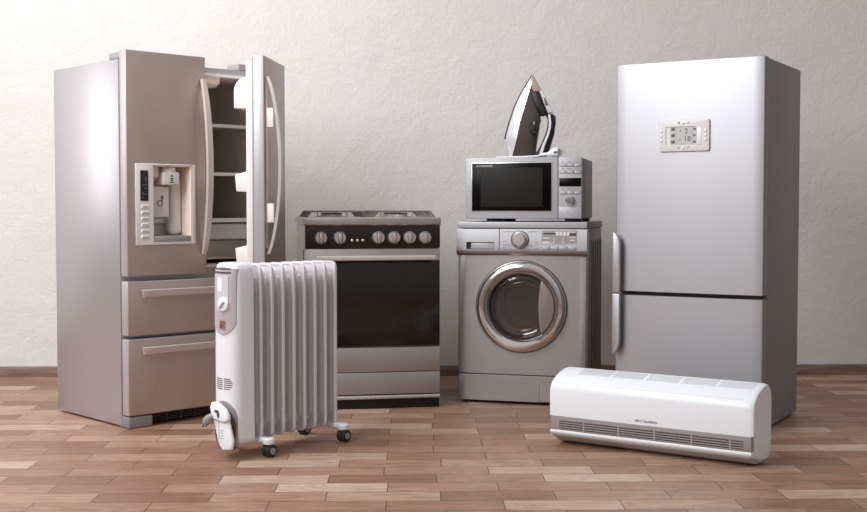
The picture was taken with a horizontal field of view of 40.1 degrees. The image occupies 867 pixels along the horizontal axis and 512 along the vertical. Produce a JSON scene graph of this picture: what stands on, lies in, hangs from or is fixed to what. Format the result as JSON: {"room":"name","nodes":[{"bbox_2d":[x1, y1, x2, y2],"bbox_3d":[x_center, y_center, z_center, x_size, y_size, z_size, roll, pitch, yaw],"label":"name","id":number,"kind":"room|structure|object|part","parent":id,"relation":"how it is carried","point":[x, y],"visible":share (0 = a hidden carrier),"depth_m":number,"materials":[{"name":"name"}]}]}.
{"room":"appliance showroom","nodes":[
{"label":"appliance showroom","id":0,"kind":"room"},
{"bbox_2d":[0,0,866,366],"bbox_3d":[-0.137,-1.059,6.423,12.000,3.400,0.200,0,2,-1],"label":"wall","id":1,"kind":"structure","parent":0,"point":[387,102],"depth_m":6.34,"materials":[{"name":"paint"}]},
{"bbox_2d":[0,364,866,376],"bbox_3d":[-0.135,0.616,6.383,12.000,0.056,0.016,0,2,-1],"label":"baseboard","id":2,"kind":"structure","parent":1,"relation":"attached to","point":[802,369],"depth_m":6.40,"materials":[{"name":"brown wood"}]},
{"bbox_2d":[0,375,866,511],"bbox_3d":[-0.033,0.888,1.568,12.000,0.100,10.062,0,2,-1],"label":"floor","id":3,"kind":"structure","parent":0,"point":[457,455],"depth_m":4.16,"materials":[{"name":"brown wood"}]},
{"bbox_2d":[54,49,284,428],"bbox_3d":[-1.069,-0.079,5.207,0.804,1.538,0.894,-2,3,-44],"label":"refrigerator","id":4,"kind":"object","parent":3,"relation":"on","point":[170,168],"visible":0.85,"depth_m":5.00,"materials":[{"name":"grey paint"}]},
{"bbox_3d":[-1.312,-0.062,5.180,0.334,0.157,0.435,-2,3,-44],"label":"crisper drawer","id":5,"kind":"part","parent":4,"relation":"part of","materials":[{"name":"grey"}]},
{"bbox_3d":[-1.119,-0.379,4.940,0.378,0.917,0.051,-2,3,-44],"label":"door","id":6,"kind":"part","parent":4,"relation":"part of","materials":[{"name":"metal"}]},
{"bbox_3d":[-1.106,-0.214,4.920,0.282,0.334,0.006,-2,3,-44],"label":"dispenser panel","id":7,"kind":"part","parent":4,"relation":"part of","materials":[{"name":"white metal"}]},
{"bbox_3d":[-0.981,0.486,5.108,0.761,0.313,0.051,-2,3,-44],"label":"drawer","id":8,"kind":"part","parent":4,"relation":"part of","materials":[{"name":"metal"}]},
{"bbox_3d":[-0.981,0.205,5.096,0.761,0.223,0.051,-2,3,-44],"label":"drawer","id":9,"kind":"part","parent":4,"relation":"part of","materials":[{"name":"metal"}]},
{"bbox_3d":[-0.948,0.144,5.059,0.651,0.032,0.026,-2,3,-44],"label":"handle","id":10,"kind":"part","parent":4,"relation":"part of","materials":[{"name":"grey metal"}]},
{"bbox_3d":[-0.948,0.379,5.069,0.651,0.032,0.026,-2,3,-44],"label":"handle","id":11,"kind":"part","parent":4,"relation":"part of","materials":[{"name":"grey metal"}]},
{"bbox_3d":[-1.042,-0.356,5.136,0.696,0.015,0.016,-2,3,-44],"label":"shelf trim","id":12,"kind":"part","parent":4,"relation":"part of","materials":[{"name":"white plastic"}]},
{"bbox_3d":[-1.040,-0.154,5.143,0.696,0.018,0.020,-2,3,-44],"label":"shelf trim","id":13,"kind":"part","parent":4,"relation":"part of","materials":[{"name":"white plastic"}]},
{"bbox_3d":[-0.955,-0.376,5.014,0.030,0.737,0.063,-2,3,-44],"label":"handle","id":14,"kind":"part","parent":4,"relation":"part of","materials":[{"name":"grey metal"}]},
{"bbox_3d":[-1.063,-0.071,5.420,0.334,0.157,0.435,-2,3,-44],"label":"crisper drawer","id":15,"kind":"part","parent":4,"relation":"part of","materials":[{"name":"grey plastic"}]},
{"bbox_2d":[212,127,243,131],"bbox_3d":[-1.202,-0.576,5.294,0.694,0.006,0.445,-2,3,-44],"label":"shelf","id":16,"kind":"object","parent":4,"relation":"attached to","point":[214,129],"depth_m":5.45,"materials":[{"name":"grey"}]},
{"bbox_3d":[-1.042,-0.568,5.128,0.696,0.015,0.016,-2,3,-44],"label":"shelf trim","id":17,"kind":"part","parent":4,"relation":"part of","materials":[{"name":"white plastic"}]},
{"bbox_3d":[-0.712,-0.389,5.174,0.049,0.917,0.381,0,2,6],"label":"door","id":18,"kind":"part","parent":4,"relation":"part of","materials":[{"name":"metal"}]},
{"bbox_3d":[-0.686,-0.581,4.996,0.030,0.080,0.016,0,2,6],"label":"handle mount","id":19,"kind":"part","parent":4,"relation":"part of","materials":[{"name":"white plastic"}]},
{"bbox_3d":[-0.686,-0.182,5.012,0.030,0.080,0.016,0,2,6],"label":"handle mount","id":20,"kind":"part","parent":4,"relation":"part of","materials":[{"name":"white plastic"}]},
{"bbox_3d":[-0.669,-0.380,5.002,0.064,0.746,0.026,0,2,6],"label":"handle","id":21,"kind":"part","parent":4,"relation":"part of","materials":[{"name":"grey metal"}]},
{"bbox_2d":[202,260,350,457],"bbox_3d":[-0.609,0.369,4.446,0.271,0.705,0.591,2,3,41],"label":"radiator","id":22,"kind":"object","parent":3,"relation":"on","point":[276,322],"visible":1,"depth_m":4.38,"materials":[{"name":"white metal"}]},
{"bbox_3d":[-0.763,0.104,4.243,0.024,0.053,0.002,2,3,41],"label":"inset gloss plate","id":23,"kind":"part","parent":22,"relation":"part of","materials":[{"name":"white plastic"}]},
{"bbox_3d":[-0.752,0.244,4.240,0.032,0.035,0.003,2,3,38],"label":"power switch frame","id":24,"kind":"part","parent":22,"relation":"part of","materials":[{"name":"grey plastic"}]},
{"bbox_3d":[-0.749,0.172,4.232,0.053,0.053,0.012,2,3,41],"label":"thermostat knob","id":25,"kind":"part","parent":22,"relation":"part of","materials":[{"name":"white plastic"}]},
{"bbox_3d":[-0.745,0.634,4.230,0.106,0.116,0.014,2,3,41],"label":"cord plate","id":26,"kind":"part","parent":22,"relation":"part of","materials":[{"name":"white plastic"}]},
{"bbox_3d":[-0.747,0.617,4.247,0.097,0.156,0.018,1,3,31],"label":"wound cord","id":27,"kind":"part","parent":22,"relation":"part of","materials":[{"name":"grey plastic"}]},
{"bbox_3d":[-0.743,0.158,4.249,0.112,0.242,0.034,1,3,32],"label":"control panel","id":28,"kind":"part","parent":22,"relation":"part of","materials":[{"name":"grey plastic"}]},
{"bbox_2d":[295,210,440,409],"bbox_3d":[-0.320,0.231,5.591,0.616,0.889,0.651,0,2,-10],"label":"gas stove","id":29,"kind":"object","parent":3,"relation":"on","point":[388,265],"visible":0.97,"depth_m":5.33,"materials":[{"name":"metal"}]},
{"bbox_3d":[-0.495,-0.080,5.250,0.058,0.058,0.022,0,2,-10],"label":"knob","id":30,"kind":"part","parent":29,"relation":"part of","materials":[{"name":"silver metal"}]},
{"bbox_3d":[-0.453,-0.183,5.442,0.116,0.014,0.116,0,2,-10],"label":"burner","id":31,"kind":"part","parent":29,"relation":"part of","materials":[{"name":"grey metal"}]},
{"bbox_3d":[-0.413,-0.080,5.265,0.058,0.058,0.022,0,2,-10],"label":"knob","id":32,"kind":"part","parent":29,"relation":"part of","materials":[{"name":"silver metal"}]},
{"bbox_2d":[295,216,440,225],"bbox_3d":[-0.323,-0.165,5.593,0.616,0.037,0.615,0,2,-10],"label":"cooktop","id":33,"kind":"object","parent":29,"relation":"in","point":[301,220],"depth_m":5.30,"materials":[{"name":"metal"}]},
{"bbox_3d":[-0.272,0.187,5.331,0.605,0.440,0.032,0,2,-10],"label":"oven door","id":34,"kind":"part","parent":29,"relation":"part of","materials":[{"name":"glass"}]},
{"bbox_3d":[-0.272,-0.085,5.319,0.605,0.099,0.034,0,2,-10],"label":"control panel","id":35,"kind":"part","parent":29,"relation":"part of","materials":[{"name":"black metal"}]},
{"bbox_3d":[-0.255,0.009,5.288,0.530,0.022,0.048,0,2,-10],"label":"oven handle","id":36,"kind":"part","parent":29,"relation":"part of","materials":[{"name":"grey metal"}]},
{"bbox_3d":[-0.243,-0.081,5.295,0.058,0.058,0.022,0,2,-10],"label":"knob","id":37,"kind":"part","parent":29,"relation":"part of","materials":[{"name":"silver metal"}]},
{"bbox_3d":[-0.269,0.212,5.314,0.601,0.386,0.005,0,2,-10],"label":"oven glass","id":38,"kind":"part","parent":29,"relation":"part of","materials":[{"name":"black glass"}]},
{"bbox_3d":[-0.272,0.464,5.342,0.605,0.110,0.031,0,2,-10],"label":"storage drawer","id":39,"kind":"part","parent":29,"relation":"part of","materials":[{"name":"metal"}]},
{"bbox_3d":[-0.272,0.571,5.346,0.605,0.098,0.031,0,2,-10],"label":"panel","id":40,"kind":"part","parent":29,"relation":"part of","materials":[{"name":"metal"}]},
{"bbox_3d":[-0.174,-0.082,5.307,0.058,0.058,0.022,0,2,-10],"label":"knob","id":41,"kind":"part","parent":29,"relation":"part of","materials":[{"name":"silver metal"}]},
{"bbox_3d":[-0.154,-0.186,5.495,0.116,0.014,0.116,0,2,-10],"label":"burner","id":42,"kind":"part","parent":29,"relation":"part of","materials":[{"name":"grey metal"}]},
{"bbox_3d":[-0.104,-0.082,5.319,0.058,0.058,0.022,0,2,-10],"label":"knob","id":43,"kind":"part","parent":29,"relation":"part of","materials":[{"name":"silver metal"}]},
{"bbox_3d":[-0.036,-0.083,5.331,0.058,0.058,0.022,0,2,-10],"label":"knob","id":44,"kind":"part","parent":29,"relation":"part of","materials":[{"name":"silver metal"}]},
{"bbox_2d":[456,221,601,402],"bbox_3d":[0.464,0.253,5.666,0.603,0.838,0.570,1,2,15],"label":"washing machine","id":45,"kind":"object","parent":3,"relation":"on","point":[529,296],"visible":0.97,"depth_m":5.43,"materials":[{"name":"silver metal"}]},
{"bbox_3d":[0.211,-0.068,5.488,0.200,0.116,0.066,1,2,15],"label":"detergent drawer","id":46,"kind":"part","parent":45,"relation":"part of","materials":[{"name":"silver metal"}]},
{"bbox_3d":[0.408,0.607,5.468,0.595,0.120,0.056,1,2,15],"label":"kick panel","id":47,"kind":"part","parent":45,"relation":"part of","materials":[{"name":"silver metal"}]},
{"bbox_2d":[491,275,540,337],"bbox_3d":[0.412,0.229,5.471,0.296,0.296,0.085,1,2,15],"label":"window","id":48,"kind":"structure","parent":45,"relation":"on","point":[515,299],"depth_m":5.44,"materials":[{"name":"glass"}]},
{"bbox_2d":[502,231,538,249],"bbox_3d":[0.396,-0.070,5.406,0.170,0.084,0.008,1,2,15],"label":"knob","id":49,"kind":"object","parent":45,"relation":"on","point":[530,239],"depth_m":5.40,"materials":[{"name":"grey metal"}]},
{"bbox_3d":[0.397,0.232,5.418,0.419,0.419,0.038,1,2,15],"label":"porthole door","id":50,"kind":"part","parent":45,"relation":"part of","materials":[{"name":"silver metal"}]},
{"bbox_3d":[0.399,-0.013,5.413,0.602,0.022,0.019,1,2,15],"label":"bronze trim","id":51,"kind":"part","parent":45,"relation":"part of","materials":[{"name":"brown"}]},
{"bbox_3d":[0.408,0.268,5.455,0.595,0.550,0.056,1,2,15],"label":"panel","id":52,"kind":"part","parent":45,"relation":"part of","materials":[{"name":"silver metal"}]},
{"bbox_3d":[0.469,-0.151,5.668,0.599,0.029,0.533,1,2,15],"label":"lid","id":53,"kind":"part","parent":45,"relation":"part of","materials":[{"name":"silver metal"}]},
{"bbox_2d":[466,157,591,221],"bbox_3d":[0.463,-0.314,5.685,0.541,0.296,0.476,1,2,14],"label":"microwave oven","id":54,"kind":"object","parent":45,"relation":"on","point":[510,188],"visible":1,"depth_m":5.47,"materials":[{"name":"grey metal"}]},
{"bbox_3d":[0.359,-0.318,5.485,0.370,0.220,0.007,1,2,14],"label":"door glass","id":55,"kind":"part","parent":54,"relation":"part of","materials":[{"name":"black glass"}]},
{"bbox_2d":[496,75,562,157],"bbox_3d":[0.460,-0.654,5.573,0.338,0.394,0.151,1,3,24],"label":"iron","id":56,"kind":"object","parent":54,"relation":"on","point":[523,127],"visible":0.92,"depth_m":5.57,"materials":[{"name":"grey plastic"}]},
{"bbox_3d":[0.408,-0.468,5.598,0.234,0.018,0.158,1,2,14],"label":"cord","id":57,"kind":"part","parent":56,"relation":"part of","materials":[{"name":"white plastic"}]},
{"bbox_3d":[0.502,-0.706,5.591,0.077,0.133,0.034,1,2,14],"label":"post","id":58,"kind":"part","parent":56,"relation":"part of","materials":[{"name":"black plastic"}]},
{"bbox_3d":[0.486,-0.566,5.601,0.174,0.211,0.032,1,2,14],"label":"handle","id":59,"kind":"part","parent":56,"relation":"part of","materials":[{"name":"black plastic"}]},
{"bbox_3d":[0.532,-0.725,5.583,0.060,0.108,0.028,1,2,14],"label":"handle","id":60,"kind":"part","parent":56,"relation":"part of","materials":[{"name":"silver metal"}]},
{"bbox_3d":[0.625,-0.311,5.434,0.108,0.282,0.023,1,2,14],"label":"control panel","id":61,"kind":"part","parent":54,"relation":"part of","materials":[{"name":"silver metal"}]},
{"bbox_3d":[0.503,-0.065,5.410,0.401,0.116,0.066,1,2,15],"label":"control panel","id":62,"kind":"part","parent":45,"relation":"part of","materials":[{"name":"silver metal"}]},
{"bbox_3d":[0.512,0.233,5.389,0.071,0.240,0.014,1,2,15],"label":"door pull","id":63,"kind":"part","parent":45,"relation":"part of","materials":[{"name":"silver metal"}]},
{"bbox_3d":[0.754,-0.148,5.597,0.016,0.031,0.523,1,2,15],"label":"lid trim","id":64,"kind":"part","parent":45,"relation":"part of","materials":[{"name":"grey"}]},
{"bbox_2d":[550,367,770,463],"bbox_3d":[0.823,0.583,4.386,0.796,0.283,0.193,2,3,34],"label":"air conditioner","id":65,"kind":"object","parent":3,"relation":"on","point":[717,419],"visible":1,"depth_m":4.29,"materials":[{"name":"white plastic"}]},
{"bbox_3d":[0.620,0.445,4.519,0.130,0.017,0.060,2,3,34],"label":"inlet panel","id":66,"kind":"part","parent":65,"relation":"part of","materials":[{"name":"white plastic"}]},
{"bbox_3d":[0.733,0.448,4.441,0.130,0.017,0.060,2,3,34],"label":"inlet panel","id":67,"kind":"part","parent":65,"relation":"part of","materials":[{"name":"white plastic"}]},
{"bbox_2d":[550,421,753,457],"bbox_3d":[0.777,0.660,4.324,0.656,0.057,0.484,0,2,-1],"label":"air vent","id":68,"kind":"object","parent":65,"relation":"attached to","point":[615,433],"depth_m":4.29,"materials":[{"name":"grey plastic"}]},
{"bbox_3d":[0.847,0.451,4.363,0.130,0.017,0.060,2,3,34],"label":"inlet panel","id":69,"kind":"part","parent":65,"relation":"part of","materials":[{"name":"white plastic"}]},
{"bbox_3d":[0.961,0.455,4.285,0.130,0.017,0.060,2,3,34],"label":"inlet panel","id":70,"kind":"part","parent":65,"relation":"part of","materials":[{"name":"white plastic"}]},
{"bbox_3d":[1.075,0.458,4.207,0.130,0.017,0.060,2,3,34],"label":"inlet panel","id":71,"kind":"part","parent":65,"relation":"part of","materials":[{"name":"white plastic"}]},
{"bbox_2d":[612,56,800,424],"bbox_3d":[1.172,-0.060,5.088,0.623,1.487,0.612,1,3,31],"label":"refrigerator","id":72,"kind":"object","parent":3,"relation":"on","point":[705,239],"visible":0.97,"depth_m":4.86,"materials":[{"name":"grey paint"}]},
{"bbox_3d":[0.774,0.284,5.007,0.034,0.254,0.044,1,3,31],"label":"handle","id":73,"kind":"part","parent":72,"relation":"part of","materials":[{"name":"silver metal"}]},
{"bbox_3d":[0.774,0.026,4.996,0.034,0.252,0.044,1,3,31],"label":"handle","id":74,"kind":"part","parent":72,"relation":"part of","materials":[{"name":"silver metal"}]},
{"bbox_3d":[1.021,-0.491,4.841,0.213,0.130,0.016,1,3,31],"label":"control panel","id":75,"kind":"part","parent":72,"relation":"part of","materials":[{"name":"white plastic"}]},
{"bbox_3d":[1.050,0.426,4.902,0.623,0.518,0.066,1,3,31],"label":"door","id":76,"kind":"part","parent":72,"relation":"part of","materials":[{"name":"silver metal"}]},
{"bbox_3d":[1.050,-0.322,4.871,0.623,0.947,0.066,1,3,31],"label":"door","id":77,"kind":"part","parent":72,"relation":"part of","materials":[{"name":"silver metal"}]}
]}

